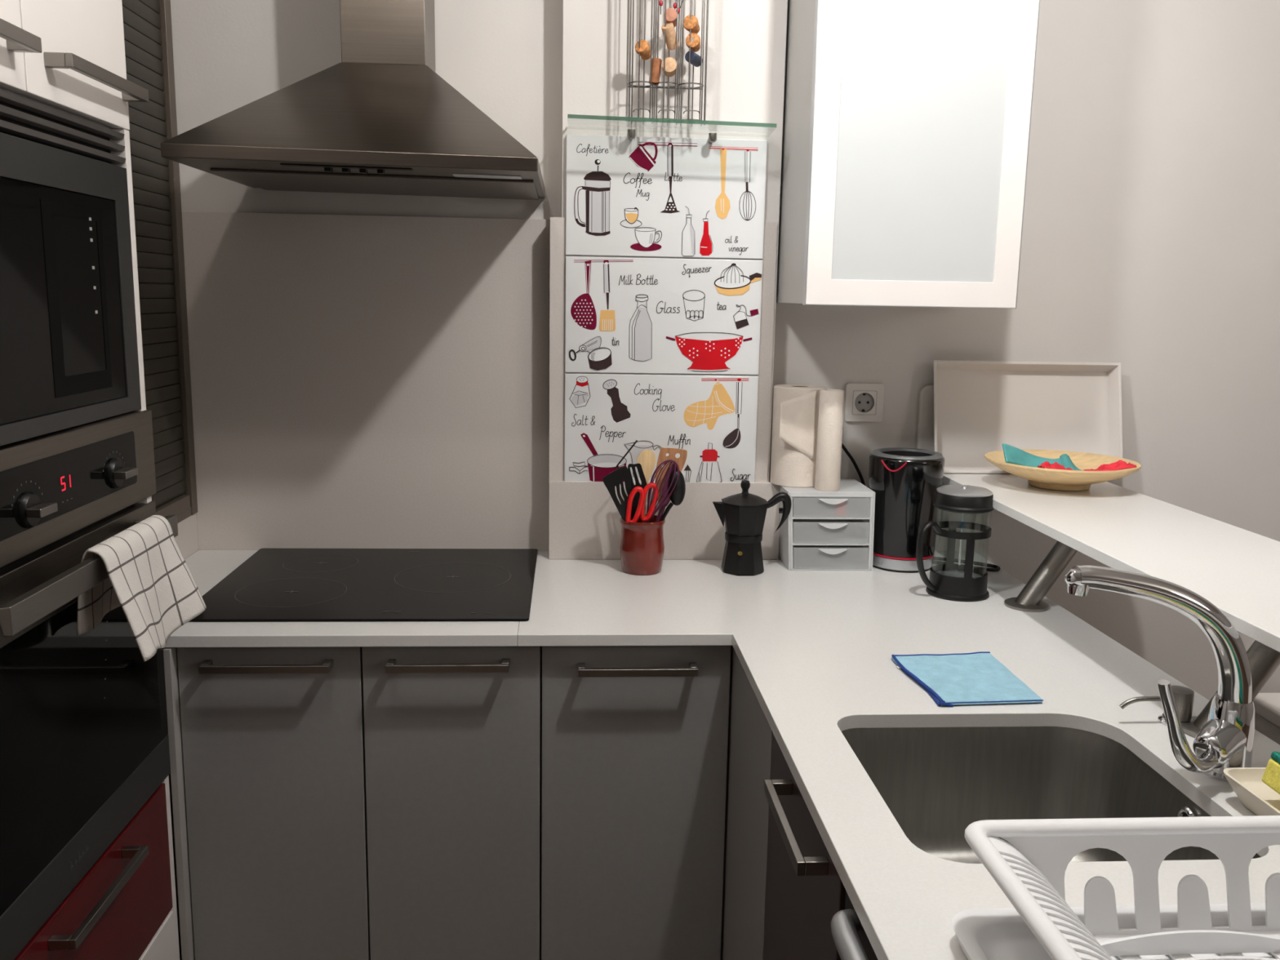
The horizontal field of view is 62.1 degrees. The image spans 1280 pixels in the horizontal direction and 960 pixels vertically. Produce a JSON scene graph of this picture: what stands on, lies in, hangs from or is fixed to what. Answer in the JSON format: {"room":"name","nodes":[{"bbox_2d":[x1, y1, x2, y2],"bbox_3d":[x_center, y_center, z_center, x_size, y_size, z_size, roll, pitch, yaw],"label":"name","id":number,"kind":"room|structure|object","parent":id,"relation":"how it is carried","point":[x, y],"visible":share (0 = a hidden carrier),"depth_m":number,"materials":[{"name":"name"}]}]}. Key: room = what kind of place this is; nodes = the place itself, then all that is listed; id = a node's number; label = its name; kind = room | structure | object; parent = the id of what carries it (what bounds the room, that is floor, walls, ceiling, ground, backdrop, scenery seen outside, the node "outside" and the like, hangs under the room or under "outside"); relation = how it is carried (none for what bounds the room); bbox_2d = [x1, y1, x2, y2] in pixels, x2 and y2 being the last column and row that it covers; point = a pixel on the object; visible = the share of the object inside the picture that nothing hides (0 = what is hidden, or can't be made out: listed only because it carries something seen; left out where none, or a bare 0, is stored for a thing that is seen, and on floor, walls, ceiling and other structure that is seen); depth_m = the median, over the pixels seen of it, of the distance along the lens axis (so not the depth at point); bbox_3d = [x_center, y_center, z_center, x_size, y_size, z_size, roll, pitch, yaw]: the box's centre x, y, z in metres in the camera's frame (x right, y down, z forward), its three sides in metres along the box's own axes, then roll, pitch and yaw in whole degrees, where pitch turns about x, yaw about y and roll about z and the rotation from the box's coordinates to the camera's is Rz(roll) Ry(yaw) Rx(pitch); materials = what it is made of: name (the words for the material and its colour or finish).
{"room":"kitchen","nodes":[
{"label":"kitchen","id":0,"kind":"room"},
{"bbox_2d":[177,932,182,959],"bbox_3d":[1.925,1.640,-0.480,6.600,0.100,6.650,0,10,-4],"label":"floor","id":1,"kind":"structure","parent":0,"point":[179,933],"depth_m":2.38,"materials":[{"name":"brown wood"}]},
{"bbox_2d":[0,0,179,959],"bbox_3d":[-1.023,-0.034,1.330,0.634,2.478,0.599,0,10,-4],"label":"oven tower","id":2,"kind":"object","parent":1,"relation":"on","point":[64,86],"visible":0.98,"depth_m":1.45,"materials":[{"name":"white paint"}]},
{"bbox_2d":[0,132,141,446],"bbox_3d":[-0.987,-0.235,1.290,0.499,0.354,0.578,0,10,-4],"label":"microwave","id":3,"kind":"object","parent":2,"relation":"in","point":[68,348],"visible":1,"depth_m":1.37,"materials":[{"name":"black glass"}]},
{"bbox_2d":[0,408,177,959],"bbox_3d":[-0.993,0.234,1.383,0.606,0.597,0.606,0,10,-4],"label":"oven","id":4,"kind":"object","parent":2,"relation":"in","point":[84,739],"visible":0.88,"depth_m":1.37,"materials":[{"name":"metal"}]},
{"bbox_2d":[76,515,206,662],"bbox_3d":[-0.688,0.150,1.462,0.104,0.163,0.233,0,10,-4],"label":"tea towel","id":5,"kind":"object","parent":4,"relation":"hanging from","point":[157,592],"visible":0.96,"depth_m":1.45,"materials":[{"name":"white fabric"}]},
{"bbox_2d":[163,647,195,959],"bbox_3d":[-0.786,0.661,2.037,0.011,0.878,0.518,0,10,-4],"label":"filler panel","id":6,"kind":"object","parent":1,"relation":"on","point":[170,654],"visible":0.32,"depth_m":1.76,"materials":[{"name":"grey metal"}]},
{"bbox_2d":[176,646,370,959],"bbox_3d":[-0.632,0.609,2.063,0.294,0.778,0.589,0,10,-4],"label":"base cabinet","id":7,"kind":"object","parent":1,"relation":"on","point":[273,744],"visible":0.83,"depth_m":1.79,"materials":[{"name":"grey paint"}]},
{"bbox_2d":[164,550,519,647],"bbox_3d":[-0.573,0.211,2.015,0.706,0.020,0.595,0,10,-4],"label":"countertop","id":8,"kind":"structure","parent":7,"relation":"on","point":[207,568],"depth_m":1.75,"materials":[{"name":"white stone"}]},
{"bbox_2d":[188,548,537,622],"bbox_3d":[-0.501,0.194,2.047,0.592,0.005,0.511,0,10,-4],"label":"induction hob","id":9,"kind":"object","parent":8,"relation":"in","point":[272,584],"visible":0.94,"depth_m":2.00,"materials":[{"name":"black glass"}]},
{"bbox_2d":[361,645,542,959],"bbox_3d":[-0.336,0.611,2.083,0.293,0.778,0.589,0,10,-4],"label":"base cabinet","id":10,"kind":"object","parent":1,"relation":"on","point":[453,735],"visible":0.86,"depth_m":1.81,"materials":[{"name":"grey paint"}]},
{"bbox_2d":[541,645,731,959],"bbox_3d":[-0.028,0.613,2.103,0.318,0.778,0.589,0,10,-4],"label":"base cabinet","id":11,"kind":"object","parent":1,"relation":"on","point":[635,738],"visible":0.88,"depth_m":1.83,"materials":[{"name":"grey paint"}]},
{"bbox_2d":[517,551,1279,959],"bbox_3d":[0.339,0.386,1.096,0.993,0.020,2.580,0,10,-4],"label":"countertop","id":12,"kind":"structure","parent":11,"relation":"on","point":[815,649],"depth_m":1.58,"materials":[{"name":"white stone"}]},
{"bbox_2d":[619,514,665,575],"bbox_3d":[0.004,0.131,2.159,0.092,0.109,0.092,0,10,-4],"label":"utensil crock","id":13,"kind":"object","parent":12,"relation":"on","point":[642,544],"visible":0.82,"depth_m":2.12,"materials":[{"name":"ceramic"}]},
{"bbox_2d":[602,466,631,520],"bbox_3d":[-0.039,0.070,2.123,0.072,0.199,0.011,-1,10,-10],"label":"slice","id":14,"kind":"object","parent":13,"relation":"in","point":[615,477],"visible":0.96,"depth_m":2.11,"materials":[{"name":"black plastic"}]},
{"bbox_2d":[614,440,637,502],"bbox_3d":[-0.029,0.040,2.144,0.045,0.242,0.009,0,10,-4],"label":"thin stirrer","id":15,"kind":"object","parent":13,"relation":"in","point":[634,443],"visible":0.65,"depth_m":2.13,"materials":[{"name":"black plastic"}]},
{"bbox_2d":[627,462,647,519],"bbox_3d":[-0.007,0.065,2.154,0.040,0.199,0.012,2,10,4],"label":"slotted turner","id":16,"kind":"object","parent":13,"relation":"in","point":[636,499],"visible":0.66,"depth_m":2.15,"materials":[{"name":"black plastic"}]},
{"bbox_2d":[625,482,657,523],"bbox_3d":[0.003,0.087,2.127,0.065,0.165,0.020,0,10,-4],"label":"scissors","id":17,"kind":"object","parent":13,"relation":"in","point":[643,491],"visible":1,"depth_m":2.11,"materials":[{"name":"red plastic"}]},
{"bbox_2d":[636,448,656,522],"bbox_3d":[0.012,0.053,2.160,0.038,0.231,0.016,0,10,-4],"label":"wooden spoon","id":18,"kind":"object","parent":13,"relation":"in","point":[646,458],"visible":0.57,"depth_m":2.15,"materials":[{"name":"brown wood"}]},
{"bbox_2d":[646,459,679,522],"bbox_3d":[0.037,0.065,2.135,0.082,0.215,0.043,0,10,-4],"label":"whisk","id":19,"kind":"object","parent":13,"relation":"in","point":[660,504],"visible":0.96,"depth_m":2.12,"materials":[{"name":"purple plastic"}]},
{"bbox_2d":[655,463,676,522],"bbox_3d":[0.041,0.068,2.148,0.065,0.205,0.009,0,10,-4],"label":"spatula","id":20,"kind":"object","parent":13,"relation":"in","point":[665,487],"visible":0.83,"depth_m":2.14,"materials":[{"name":"purple plastic"}]},
{"bbox_2d":[655,447,687,519],"bbox_3d":[0.056,0.050,2.175,0.076,0.235,0.015,-2,10,-15],"label":"wooden spatula","id":21,"kind":"object","parent":13,"relation":"in","point":[662,457],"visible":0.53,"depth_m":2.16,"materials":[{"name":"brown wood"}]},
{"bbox_2d":[659,469,685,521],"bbox_3d":[0.051,0.075,2.144,0.078,0.194,0.019,2,10,8],"label":"ladle","id":22,"kind":"object","parent":13,"relation":"in","point":[677,497],"visible":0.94,"depth_m":2.13,"materials":[{"name":"black plastic"}]},
{"bbox_2d":[667,469,685,505],"bbox_3d":[0.074,0.016,2.129,0.035,0.073,0.015,0,10,-4],"label":"bowl","id":23,"kind":"object","parent":22,"relation":"on","point":[677,497],"depth_m":2.13,"materials":[{"name":"black plastic"}]},
{"bbox_2d":[712,480,791,575],"bbox_3d":[0.227,0.093,2.164,0.162,0.190,0.093,0,10,-4],"label":"moka pot","id":24,"kind":"object","parent":12,"relation":"on","point":[744,513],"visible":1,"depth_m":2.14,"materials":[{"name":"black paint"}]},
{"bbox_2d":[778,479,875,570],"bbox_3d":[0.386,0.093,2.256,0.184,0.166,0.169,0,10,-4],"label":"drawer unit","id":25,"kind":"object","parent":12,"relation":"on","point":[849,544],"visible":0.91,"depth_m":2.23,"materials":[{"name":"plastic"}]},
{"bbox_2d":[769,384,826,487],"bbox_3d":[0.334,-0.094,2.236,0.110,0.206,0.124,0,10,-4],"label":"roll","id":26,"kind":"object","parent":25,"relation":"on","point":[795,415],"visible":0.94,"depth_m":2.19,"materials":[{"name":"paper"}]},
{"bbox_2d":[778,507,827,514],"bbox_3d":[0.337,0.063,2.190,0.102,0.011,0.025,0,10,-4],"label":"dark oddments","id":27,"kind":"object","parent":25,"relation":"in","point":[795,510],"visible":0.87,"depth_m":2.19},
{"bbox_2d":[793,559,822,565],"bbox_3d":[0.348,0.171,2.207,0.064,0.011,0.027,0,10,-4],"label":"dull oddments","id":28,"kind":"object","parent":25,"relation":"in","point":[808,562],"visible":1,"depth_m":2.20,"materials":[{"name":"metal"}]},
{"bbox_2d":[814,389,844,491],"bbox_3d":[0.388,-0.082,2.175,0.052,0.205,0.052,0,10,-4],"label":"paper roll","id":29,"kind":"object","parent":25,"relation":"on","point":[830,419],"visible":1,"depth_m":2.16,"materials":[{"name":"white paper"}]},
{"bbox_2d":[835,501,846,515],"bbox_3d":[0.413,0.058,2.187,0.019,0.028,0.022,0,10,-4],"label":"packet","id":30,"kind":"object","parent":25,"relation":"in","point":[840,508],"visible":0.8,"depth_m":2.18,"materials":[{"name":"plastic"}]},
{"bbox_2d":[841,442,1000,573],"bbox_3d":[0.588,0.028,2.252,0.330,0.301,0.202,0,10,-4],"label":"kettle","id":31,"kind":"object","parent":12,"relation":"on","point":[904,482],"visible":0.77,"depth_m":2.17,"materials":[{"name":"black plastic"}]},
{"bbox_2d":[915,484,994,601],"bbox_3d":[0.592,0.114,2.021,0.154,0.210,0.117,0,10,-4],"label":"press","id":32,"kind":"object","parent":12,"relation":"on","point":[951,581],"visible":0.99,"depth_m":1.99,"materials":[{"name":"black plastic"}]},
{"bbox_2d":[891,651,1043,706],"bbox_3d":[0.477,0.290,1.571,0.165,0.012,0.209,0,10,-4],"label":"cloth","id":33,"kind":"object","parent":12,"relation":"on","point":[951,680],"visible":1,"depth_m":1.55,"materials":[{"name":"blue fabric"}]},
{"bbox_2d":[841,726,1260,863],"bbox_3d":[0.455,0.459,1.275,0.412,0.180,0.419,0,10,-4],"label":"sink","id":34,"kind":"object","parent":12,"relation":"in","point":[935,782],"visible":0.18,"depth_m":1.46,"materials":[{"name":"metal"}]},
{"bbox_2d":[942,472,1279,737],"bbox_3d":[0.875,0.282,1.138,0.324,0.190,2.529,0,10,-4],"label":"breakfast bar","id":35,"kind":"object","parent":12,"relation":"on","point":[1236,569],"visible":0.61,"depth_m":1.67,"materials":[{"name":"white stone"}]},
{"bbox_2d":[916,385,934,451],"bbox_3d":[0.788,-0.116,2.341,0.358,0.182,0.013,0,10,-4],"label":"tray","id":36,"kind":"object","parent":35,"relation":"on","point":[925,437],"visible":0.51,"depth_m":2.32,"materials":[{"name":"white plastic"}]},
{"bbox_2d":[933,360,1123,473],"bbox_3d":[0.835,-0.137,2.301,0.415,0.236,0.083,0,10,-4],"label":"serving tray","id":37,"kind":"object","parent":35,"relation":"on","point":[980,406],"visible":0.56,"depth_m":2.31,"materials":[{"name":"white plastic"}]},
{"bbox_2d":[984,448,1141,491],"bbox_3d":[0.842,-0.014,2.130,0.292,0.054,0.292,0,10,-4],"label":"bowl","id":38,"kind":"object","parent":35,"relation":"on","point":[1039,477],"visible":0.86,"depth_m":2.08,"materials":[{"name":"beige ceramic"}]},
{"bbox_2d":[1002,443,1081,471],"bbox_3d":[0.808,-0.043,2.115,0.187,0.060,0.044,-1,10,-14],"label":"napkin","id":39,"kind":"object","parent":38,"relation":"on","point":[1012,455],"visible":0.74,"depth_m":2.11,"materials":[{"name":"paper"}]},
{"bbox_2d":[1037,459,1137,471],"bbox_3d":[0.858,-0.023,2.063,0.176,0.036,0.078,0,10,-4],"label":"napkin","id":40,"kind":"object","parent":38,"relation":"on","point":[1120,464],"visible":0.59,"depth_m":2.05,"materials":[{"name":"red fabric"}]},
{"bbox_2d":[951,902,1276,959],"bbox_3d":[0.485,0.430,0.740,0.407,0.018,0.447,0,10,-4],"label":"drip tray","id":41,"kind":"object","parent":12,"relation":"on","point":[982,934],"visible":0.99,"depth_m":0.93,"materials":[{"name":"white plastic"}]},
{"bbox_2d":[964,815,1279,959],"bbox_3d":[0.483,0.385,0.742,0.382,0.099,0.444,0,10,-4],"label":"dish rack","id":42,"kind":"object","parent":41,"relation":"on","point":[1031,874],"visible":1,"depth_m":0.93,"materials":[{"name":"white plastic"}]},
{"bbox_2d":[1119,685,1194,725],"bbox_3d":[0.691,0.302,1.420,0.105,0.048,0.046,0,10,-4],"label":"soap dispenser","id":43,"kind":"object","parent":12,"relation":"on","point":[1184,696],"visible":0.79,"depth_m":1.41,"materials":[{"name":"silver metal"}]},
{"bbox_2d":[1064,564,1254,782],"bbox_3d":[0.612,0.228,1.230,0.248,0.255,0.097,0,10,-4],"label":"faucet","id":44,"kind":"object","parent":12,"relation":"on","point":[1226,740],"visible":0.98,"depth_m":1.23,"materials":[{"name":"silver metal"}]},
{"bbox_2d":[1223,767,1279,815],"bbox_3d":[0.718,0.363,1.107,0.111,0.034,0.220,0,10,-4],"label":"dish","id":45,"kind":"object","parent":12,"relation":"on","point":[1246,783],"visible":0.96,"depth_m":1.18,"materials":[{"name":"beige ceramic"}]},
{"bbox_2d":[1261,751,1279,794],"bbox_3d":[0.715,0.327,1.112,0.074,0.053,0.097,1,10,-1],"label":"sponge","id":46,"kind":"object","parent":45,"relation":"in","point":[1271,776],"visible":1,"depth_m":1.14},
{"bbox_2d":[720,645,772,959],"bbox_3d":[0.169,0.730,1.735,0.019,0.878,0.418,0,10,-4],"label":"panel","id":47,"kind":"object","parent":1,"relation":"on","point":[749,731],"visible":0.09,"depth_m":1.67,"materials":[{"name":"grey paint"}]},
{"bbox_2d":[763,732,845,959],"bbox_3d":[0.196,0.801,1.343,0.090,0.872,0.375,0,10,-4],"label":"base cabinet","id":48,"kind":"object","parent":1,"relation":"on","point":[805,889],"visible":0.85,"depth_m":1.27,"materials":[{"name":"paint"}]},
{"bbox_2d":[831,890,878,959],"bbox_3d":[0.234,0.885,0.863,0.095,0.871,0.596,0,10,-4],"label":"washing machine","id":49,"kind":"object","parent":1,"relation":"on","point":[851,942],"visible":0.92,"depth_m":1.00,"materials":[{"name":"silver metal"}]},
{"bbox_2d":[1253,693,1279,744],"bbox_3d":[1.492,0.849,1.564,0.703,0.750,0.995,0,10,-4],"label":"side table","id":50,"kind":"object","parent":1,"relation":"on","point":[1267,705],"visible":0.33,"depth_m":1.91,"materials":[{"name":"white"}]},
{"bbox_2d":[561,0,787,481],"bbox_3d":[0.063,-0.618,2.179,0.444,1.580,0.072,0,10,-4],"label":"wall pillar","id":51,"kind":"structure","parent":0,"point":[746,53],"depth_m":2.11,"materials":[{"name":"white paint"}]},
{"bbox_2d":[564,373,758,482],"bbox_3d":[0.044,-0.103,2.221,0.402,0.234,0.008,0,10,-4],"label":"poster","id":52,"kind":"structure","parent":51,"relation":"attached to","point":[712,418],"depth_m":2.22,"materials":[{"name":"white paper"}]},
{"bbox_2d":[564,256,762,374],"bbox_3d":[0.048,-0.336,2.181,0.402,0.234,0.008,0,10,-4],"label":"poster","id":53,"kind":"structure","parent":51,"relation":"attached to","point":[623,314],"depth_m":2.18,"materials":[{"name":"white paper"}]},
{"bbox_2d":[565,134,767,258],"bbox_3d":[0.052,-0.569,2.144,0.402,0.234,0.013,0,10,-4],"label":"poster","id":54,"kind":"structure","parent":51,"relation":"attached to","point":[641,196],"depth_m":2.14,"materials":[{"name":"white paper"}]},
{"bbox_2d":[567,114,776,143],"bbox_3d":[0.061,-0.677,2.064,0.402,0.032,0.132,0,10,-4],"label":"glass shelf","id":55,"kind":"object","parent":51,"relation":"attached to","point":[631,134],"visible":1,"depth_m":2.00,"materials":[{"name":"clear glass"}]},
{"bbox_2d":[625,0,708,127],"bbox_3d":[0.054,-0.949,2.011,0.155,0.530,0.054,0,10,-4],"label":"wire rack","id":56,"kind":"object","parent":55,"relation":"on","point":[629,86],"visible":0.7,"depth_m":2.03,"materials":[{"name":"grey metal"}]},
{"bbox_2d":[635,40,650,60],"bbox_3d":[0.007,-0.819,2.023,0.028,0.033,0.037,4,10,16],"label":"cork","id":57,"kind":"object","parent":56,"relation":"in","point":[644,50],"visible":0.99,"depth_m":2.01,"materials":[{"name":"brown wood"}]},
{"bbox_2d":[648,57,662,85],"bbox_3d":[0.029,-0.783,2.038,0.026,0.048,0.020,-8,13,-43],"label":"cork","id":58,"kind":"object","parent":56,"relation":"in","point":[655,62],"visible":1,"depth_m":2.03,"materials":[{"name":"wood"}]},
{"bbox_2d":[658,0,662,14],"bbox_3d":[0.040,-0.936,2.005,0.008,0.110,0.008,0,10,-4],"label":"pick","id":59,"kind":"object","parent":56,"relation":"in","point":[660,2],"visible":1,"depth_m":2.01,"materials":[{"name":"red plastic"}]},
{"bbox_2d":[662,57,676,76],"bbox_3d":[0.056,-0.789,2.033,0.027,0.031,0.033,1,10,2],"label":"cork","id":60,"kind":"object","parent":56,"relation":"in","point":[670,63],"visible":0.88,"depth_m":2.02,"materials":[{"name":"beige wood"}]},
{"bbox_2d":[661,22,679,49],"bbox_3d":[0.058,-0.844,2.022,0.023,0.048,0.046,6,11,28],"label":"cork","id":61,"kind":"object","parent":56,"relation":"in","point":[670,38],"visible":0.97,"depth_m":2.01,"materials":[{"name":"beige wood"}]},
{"bbox_2d":[663,8,677,27],"bbox_3d":[0.058,-0.877,2.020,0.025,0.030,0.039,1,10,2],"label":"cork","id":62,"kind":"object","parent":56,"relation":"in","point":[671,13],"visible":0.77,"depth_m":2.00,"materials":[{"name":"pink wood"}]},
{"bbox_2d":[673,0,676,8],"bbox_3d":[0.071,-0.932,2.007,0.017,0.110,0.008,0,10,-4],"label":"pick","id":63,"kind":"object","parent":56,"relation":"in","point":[675,3],"visible":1,"depth_m":2.01,"materials":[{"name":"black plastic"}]},
{"bbox_2d":[683,14,699,34],"bbox_3d":[0.099,-0.866,2.023,0.029,0.029,0.039,4,10,16],"label":"cork","id":64,"kind":"object","parent":56,"relation":"in","point":[688,24],"visible":0.95,"depth_m":2.01,"materials":[{"name":"brown wood"}]},
{"bbox_2d":[685,32,700,52],"bbox_3d":[0.102,-0.835,2.028,0.029,0.029,0.038,3,10,10],"label":"cork","id":65,"kind":"object","parent":56,"relation":"in","point":[695,43],"visible":0.98,"depth_m":2.01,"materials":[{"name":"brown wood"}]},
{"bbox_2d":[684,50,702,66],"bbox_3d":[0.103,-0.806,2.035,0.021,0.024,0.036,7,11,30],"label":"cork","id":66,"kind":"object","parent":56,"relation":"in","point":[695,58],"visible":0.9,"depth_m":2.02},
{"bbox_2d":[163,0,1279,932],"bbox_3d":[1.741,-0.182,2.477,6.600,2.480,0.150,0,10,-4],"label":"wall","id":67,"kind":"structure","parent":0,"point":[1150,243],"depth_m":2.29,"materials":[{"name":"white paint"}]},
{"bbox_2d":[121,0,197,523],"bbox_3d":[-1.138,-0.558,1.845,0.466,1.368,0.585,0,10,-4],"label":"roller shutter","id":68,"kind":"object","parent":67,"relation":"attached to","point":[147,24],"visible":0.43,"depth_m":2.06,"materials":[{"name":"brown metal"}]},
{"bbox_2d":[174,512,198,559],"bbox_3d":[-0.935,0.158,1.985,0.020,0.082,0.590,0,10,-4],"label":"backsplash","id":69,"kind":"structure","parent":67,"relation":"attached to","point":[187,539],"depth_m":2.21,"materials":[{"name":"stone"}]},
{"bbox_2d":[160,0,545,199],"bbox_3d":[-0.470,-0.951,1.873,0.594,0.835,0.488,0,10,-4],"label":"extractor hood","id":70,"kind":"object","parent":67,"relation":"attached to","point":[381,119],"visible":1,"depth_m":1.82,"materials":[{"name":"metal"}]},
{"bbox_2d":[280,163,413,174],"bbox_3d":[-0.479,-0.511,1.749,0.210,0.009,0.045,0,10,-4],"label":"switch","id":71,"kind":"object","parent":70,"relation":"attached to","point":[327,167],"depth_m":1.74,"materials":[{"name":"black plastic"}]},
{"bbox_2d":[452,173,521,179],"bbox_3d":[-0.260,-0.517,1.813,0.115,0.003,0.045,0,10,-4],"label":"light","id":72,"kind":"object","parent":70,"relation":"attached to","point":[454,175],"depth_m":1.80,"materials":[{"name":"white plastic"}]},
{"bbox_2d":[182,211,550,551],"bbox_3d":[-0.565,-0.196,2.243,0.748,0.705,0.010,0,10,-4],"label":"backsplash","id":73,"kind":"structure","parent":67,"relation":"attached to","point":[358,381],"depth_m":2.23,"materials":[{"name":"stone"}]},
{"bbox_2d":[549,217,777,482],"bbox_3d":[0.042,-0.269,2.236,0.462,0.538,0.077,0,10,-4],"label":"backsplash","id":74,"kind":"structure","parent":67,"relation":"attached to","point":[557,224],"depth_m":2.19,"materials":[{"name":"stone"}]},
{"bbox_2d":[548,480,779,559],"bbox_3d":[0.051,0.080,2.292,0.491,0.167,0.087,0,10,-4],"label":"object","id":75,"kind":"structure","parent":67,"relation":"attached to","point":[584,523],"depth_m":2.25,"materials":[{"name":"stone"}]},
{"bbox_2d":[844,382,884,422],"bbox_3d":[0.488,-0.169,2.316,0.084,0.083,0.009,0,10,-4],"label":"wall socket","id":76,"kind":"object","parent":67,"relation":"attached to","point":[870,404],"visible":1,"depth_m":2.31,"materials":[{"name":"white plastic"}]},
{"bbox_2d":[776,0,1039,308],"bbox_3d":[0.498,-0.771,2.049,0.397,0.861,0.330,0,10,-4],"label":"upper cabinet","id":77,"kind":"object","parent":67,"relation":"attached to","point":[906,123],"visible":0.93,"depth_m":1.92,"materials":[{"name":"white paint"}]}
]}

